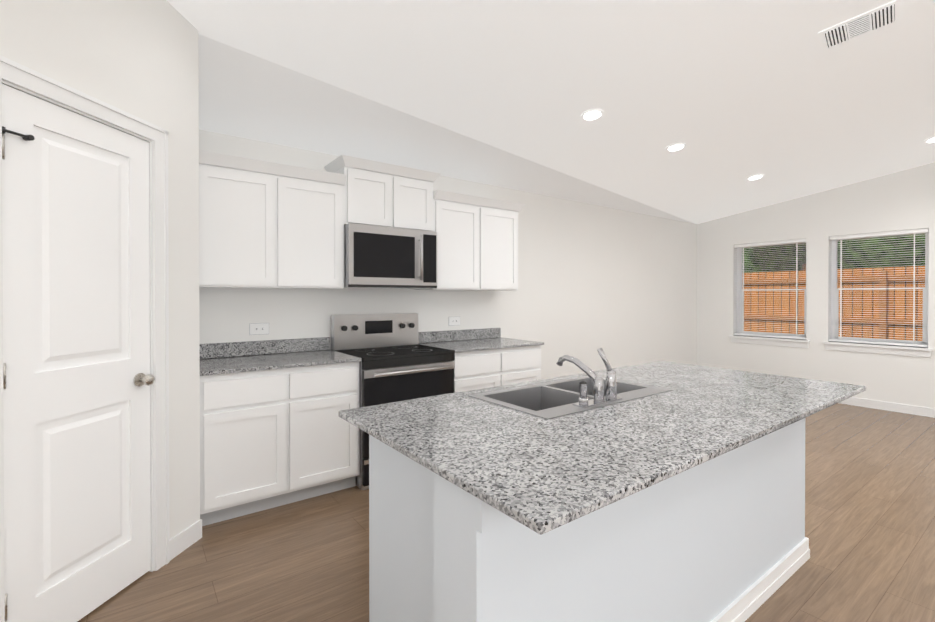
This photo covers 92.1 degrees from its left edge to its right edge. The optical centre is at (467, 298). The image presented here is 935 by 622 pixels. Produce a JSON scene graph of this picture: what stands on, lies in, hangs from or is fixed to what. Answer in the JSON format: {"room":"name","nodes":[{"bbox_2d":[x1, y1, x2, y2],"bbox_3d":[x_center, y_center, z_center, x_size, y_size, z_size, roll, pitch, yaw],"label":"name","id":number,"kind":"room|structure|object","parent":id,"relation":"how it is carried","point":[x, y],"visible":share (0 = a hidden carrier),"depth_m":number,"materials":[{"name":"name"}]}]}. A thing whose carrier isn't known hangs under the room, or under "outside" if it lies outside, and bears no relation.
{"room":"kitchen","nodes":[
{"label":"kitchen","id":0,"kind":"room"},
{"bbox_2d":[0,0,199,571],"bbox_3d":[-1.664,-0.323,1.702,0.120,3.300,1.620,0,0,9],"label":"wall","id":1,"kind":"structure","parent":0,"point":[138,58],"depth_m":2.25,"materials":[{"name":"paint"}]},
{"bbox_2d":[2,84,154,621],"bbox_3d":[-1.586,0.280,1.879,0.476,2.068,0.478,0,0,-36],"label":"pantry door","id":2,"kind":"structure","parent":1,"relation":"in","point":[78,379],"depth_m":1.82,"materials":[{"name":"white wood"}]},
{"bbox_2d":[0,55,169,621],"bbox_3d":[-1.566,0.244,1.876,0.022,2.165,0.782,0,0,9],"label":"door frame","id":3,"kind":"structure","parent":1,"relation":"attached to","point":[23,77],"depth_m":2.19,"materials":[{"name":"white wood"}]},
{"bbox_2d":[170,519,201,559],"bbox_3d":[-1.598,1.277,1.701,0.013,0.100,1.620,0,0,9],"label":"baseboard","id":4,"kind":"structure","parent":1,"relation":"attached to","point":[185,539],"depth_m":2.38,"materials":[{"name":"white wood"}]},
{"bbox_2d":[344,222,436,289],"bbox_3d":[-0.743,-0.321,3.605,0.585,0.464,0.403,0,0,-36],"label":"microwave","id":5,"kind":"object","parent":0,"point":[378,255],"depth_m":3.44,"materials":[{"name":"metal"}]},
{"bbox_2d":[423,230,438,289],"bbox_3d":[-0.437,-0.322,3.831,0.175,0.464,0.403,0,0,-36],"label":"control panel","id":6,"kind":"object","parent":5,"relation":"attached to","point":[430,237],"depth_m":3.69,"materials":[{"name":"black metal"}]},
{"bbox_2d":[199,130,696,378],"bbox_3d":[-0.108,-0.538,4.425,9.511,3.700,0.150,0,0,-36],"label":"wall","id":7,"kind":"structure","parent":0,"point":[619,286],"depth_m":5.14,"materials":[{"name":"paint"}]},
{"bbox_2d":[199,150,282,288],"bbox_3d":[-1.581,-0.488,2.998,0.517,0.825,0.386,0,0,-36],"label":"upper cabinet","id":8,"kind":"object","parent":7,"relation":"attached to","point":[241,223],"depth_m":2.90,"materials":[{"name":"white wood"}]},
{"bbox_2d":[249,323,268,334],"bbox_3d":[-1.517,0.219,3.288,0.134,0.084,0.008,0,0,-36],"label":"electrical outlet","id":9,"kind":"object","parent":7,"relation":"attached to","point":[258,328],"visible":1,"depth_m":3.28,"materials":[{"name":"plastic"}]},
{"bbox_2d":[279,164,350,288],"bbox_3d":[-1.181,-0.489,3.293,0.478,0.825,0.386,0,0,-36],"label":"upper cabinet","id":10,"kind":"object","parent":7,"relation":"attached to","point":[342,221],"depth_m":3.19,"materials":[{"name":"white wood"}]},
{"bbox_2d":[324,155,398,225],"bbox_3d":[-0.850,-0.799,3.537,0.426,0.487,0.386,0,0,-36],"label":"upper cabinet","id":11,"kind":"object","parent":7,"relation":"attached to","point":[374,184],"depth_m":3.44,"materials":[{"name":"white wood"}]},
{"bbox_2d":[399,166,439,229],"bbox_3d":[-0.507,-0.800,3.790,0.426,0.487,0.386,0,0,-36],"label":"upper cabinet","id":12,"kind":"object","parent":7,"relation":"attached to","point":[416,193],"depth_m":3.67,"materials":[{"name":"white wood"}]},
{"bbox_2d":[449,317,459,325],"bbox_3d":[-0.124,0.213,4.318,0.134,0.084,0.008,0,0,-36],"label":"electrical outlet","id":13,"kind":"object","parent":7,"relation":"attached to","point":[453,321],"visible":1,"depth_m":4.32,"materials":[{"name":"plastic"}]},
{"bbox_2d":[435,190,486,289],"bbox_3d":[-0.173,-0.494,4.039,0.485,0.825,0.386,0,0,-36],"label":"upper cabinet","id":14,"kind":"object","parent":7,"relation":"attached to","point":[460,219],"depth_m":3.95,"materials":[{"name":"white wood"}]},
{"bbox_2d":[475,198,524,290],"bbox_3d":[0.232,-0.495,4.339,0.524,0.825,0.386,0,0,-36],"label":"upper cabinet","id":15,"kind":"object","parent":7,"relation":"attached to","point":[502,216],"depth_m":4.23,"materials":[{"name":"white wood"}]},
{"bbox_2d":[78,403,934,621],"bbox_3d":[2.003,1.388,1.581,9.511,0.120,7.250,0,0,-36],"label":"floor","id":16,"kind":"structure","parent":0,"point":[870,503],"depth_m":2.34,"materials":[{"name":"wood"}]},
{"bbox_2d":[199,337,361,525],"bbox_3d":[-1.298,0.813,3.059,0.958,1.014,0.637,0,0,-36],"label":"base cabinet","id":17,"kind":"object","parent":16,"relation":"on","point":[276,430],"visible":0.79,"depth_m":2.83,"materials":[{"name":"wood"}]},
{"bbox_2d":[199,337,361,375],"bbox_3d":[-1.298,0.367,3.056,0.958,0.122,0.637,0,0,-36],"label":"countertop","id":18,"kind":"structure","parent":17,"relation":"on","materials":[{"name":"stone"}]},
{"bbox_2d":[331,313,454,489],"bbox_3d":[-0.570,0.722,3.526,0.758,1.190,0.697,0,0,-36],"label":"range","id":19,"kind":"object","parent":16,"relation":"on","point":[398,362],"visible":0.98,"depth_m":3.41,"materials":[{"name":"silver metal"}]},
{"bbox_2d":[418,328,543,391],"bbox_3d":[0.111,0.807,4.101,1.010,1.014,0.637,0,0,-36],"label":"base cabinet","id":20,"kind":"object","parent":16,"relation":"on","point":[487,357],"visible":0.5,"depth_m":3.93,"materials":[{"name":"wood"}]},
{"bbox_2d":[418,328,543,352],"bbox_3d":[0.111,0.361,4.098,1.010,0.122,0.637,0,0,-36],"label":"countertop","id":21,"kind":"structure","parent":20,"relation":"on","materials":[{"name":"stone"}]},
{"bbox_2d":[357,419,809,621],"bbox_3d":[0.652,0.880,1.978,2.158,0.891,0.789,0,0,-36],"label":"kitchen island","id":22,"kind":"object","parent":16,"relation":"on","point":[661,491],"depth_m":1.49,"materials":[{"name":"paint"}]},
{"bbox_2d":[338,361,865,538],"bbox_3d":[0.702,0.423,1.898,2.172,0.022,1.042,0,0,-36],"label":"island countertop","id":23,"kind":"structure","parent":22,"relation":"on","point":[547,476],"depth_m":1.39,"materials":[{"name":"grey stone"}]},
{"bbox_2d":[470,379,673,418],"bbox_3d":[0.463,0.505,1.967,0.804,0.194,0.454,0,0,-36],"label":"sink","id":24,"kind":"object","parent":23,"relation":"in","point":[550,399],"depth_m":2.01,"materials":[{"name":"silver metal"}]},
{"bbox_2d":[554,347,621,406],"bbox_3d":[0.460,0.303,1.860,0.237,0.210,0.247,0,0,-36],"label":"faucet","id":25,"kind":"object","parent":23,"relation":"on","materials":[{"name":"silver metal"}]},
{"bbox_2d":[167,0,934,223],"bbox_3d":[1.986,-1.804,1.588,9.513,1.340,7.210,0,0,-36],"label":"ceiling","id":26,"kind":"structure","parent":0,"point":[732,95],"depth_m":3.20,"materials":[{"name":"paint"}]},
{"bbox_2d":[581,109,603,120],"bbox_3d":[0.995,-1.465,3.592,0.176,0.032,0.176,0,0,-36],"label":"recessed light","id":27,"kind":"object","parent":26,"relation":"in","point":[591,114],"visible":1,"depth_m":3.58,"materials":[{"name":"white plastic"}]},
{"bbox_2d":[665,143,685,151],"bbox_3d":[1.967,-1.431,4.262,0.176,0.032,0.176,0,0,-36],"label":"recessed light","id":28,"kind":"object","parent":26,"relation":"in","point":[675,147],"visible":0.94,"depth_m":4.25,"materials":[{"name":"white plastic"}]},
{"bbox_2d":[746,174,763,180],"bbox_3d":[3.287,-1.388,5.151,0.176,0.032,0.176,0,0,-36],"label":"recessed light","id":29,"kind":"object","parent":26,"relation":"in","point":[755,177],"visible":0.98,"depth_m":5.14,"materials":[{"name":"white plastic"}]},
{"bbox_2d":[818,0,901,51],"bbox_3d":[2.362,-1.641,2.718,0.370,0.067,0.250,0,0,43],"label":"ceiling vent","id":30,"kind":"object","parent":26,"relation":"in","point":[873,20],"visible":1,"depth_m":2.70,"materials":[{"name":"plastic"}]},
{"bbox_2d":[924,136,934,143],"bbox_3d":[4.539,-1.547,4.366,0.176,0.032,0.176,0,0,-36],"label":"recessed light","id":31,"kind":"object","parent":26,"relation":"in","point":[930,140],"visible":0.96,"depth_m":4.38,"materials":[{"name":"white plastic"}]},
{"bbox_2d":[697,162,934,407],"bbox_3d":[5.687,-0.663,4.418,0.200,3.950,7.050,0,0,-36],"label":"wall","id":32,"kind":"structure","parent":0,"point":[901,200],"depth_m":5.80,"materials":[{"name":"paint"}]},
{"bbox_2d":[729,242,809,347],"bbox_3d":[4.242,-0.078,6.325,0.230,1.440,0.980,0,0,-36],"label":"window","id":33,"kind":"structure","parent":32,"relation":"in","point":[739,298],"depth_m":6.39,"materials":[{"name":"plastic"}]},
{"bbox_2d":[734,239,806,338],"bbox_3d":[4.213,-0.133,6.304,0.033,1.326,0.888,0,0,-36],"label":"window blinds","id":34,"kind":"object","parent":33,"relation":"attached to","point":[796,241],"visible":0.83,"depth_m":6.27,"materials":[{"name":"white plastic"}]},
{"bbox_2d":[823,232,932,357],"bbox_3d":[4.914,-0.073,5.416,0.230,1.440,0.980,0,0,-36],"label":"window","id":35,"kind":"structure","parent":32,"relation":"in","point":[835,311],"depth_m":5.41,"materials":[{"name":"plastic"}]},
{"bbox_2d":[829,228,928,346],"bbox_3d":[4.885,-0.128,5.395,0.033,1.326,0.888,0,0,-36],"label":"window blinds","id":36,"kind":"object","parent":35,"relation":"attached to","point":[912,231],"visible":0.9,"depth_m":5.35,"materials":[{"name":"white plastic"}]},
{"bbox_2d":[839,397,934,417],"bbox_3d":[5.637,1.263,4.317,0.013,0.100,6.870,0,0,-36],"label":"baseboard","id":37,"kind":"structure","parent":32,"relation":"attached to","point":[898,407],"depth_m":5.24,"materials":[{"name":"white wood"}]},
{"label":"outside","id":38,"kind":"structure","parent":0,"visible":0},
{"bbox_3d":[11.896,1.494,9.488,15.800,0.180,22.000,0,0,-36],"label":"ground","id":39,"kind":"structure","parent":38,"visible":0},
{"bbox_2d":[742,266,924,340],"bbox_3d":[8.073,0.440,6.655,0.150,1.960,22.000,0,0,-36],"label":"fence","id":40,"kind":"object","parent":39,"relation":"on","point":[788,303],"visible":0.06,"depth_m":8.15,"materials":[{"name":"brown wood"}]},
{"bbox_2d":[742,234,924,272],"bbox_3d":[10.696,-1.269,9.002,5.284,5.693,18.490,0,0,-36],"label":"trees","id":41,"kind":"object","parent":39,"relation":"on","point":[787,259],"visible":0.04,"depth_m":8.96,"materials":[{"name":"green plant"}]}
]}

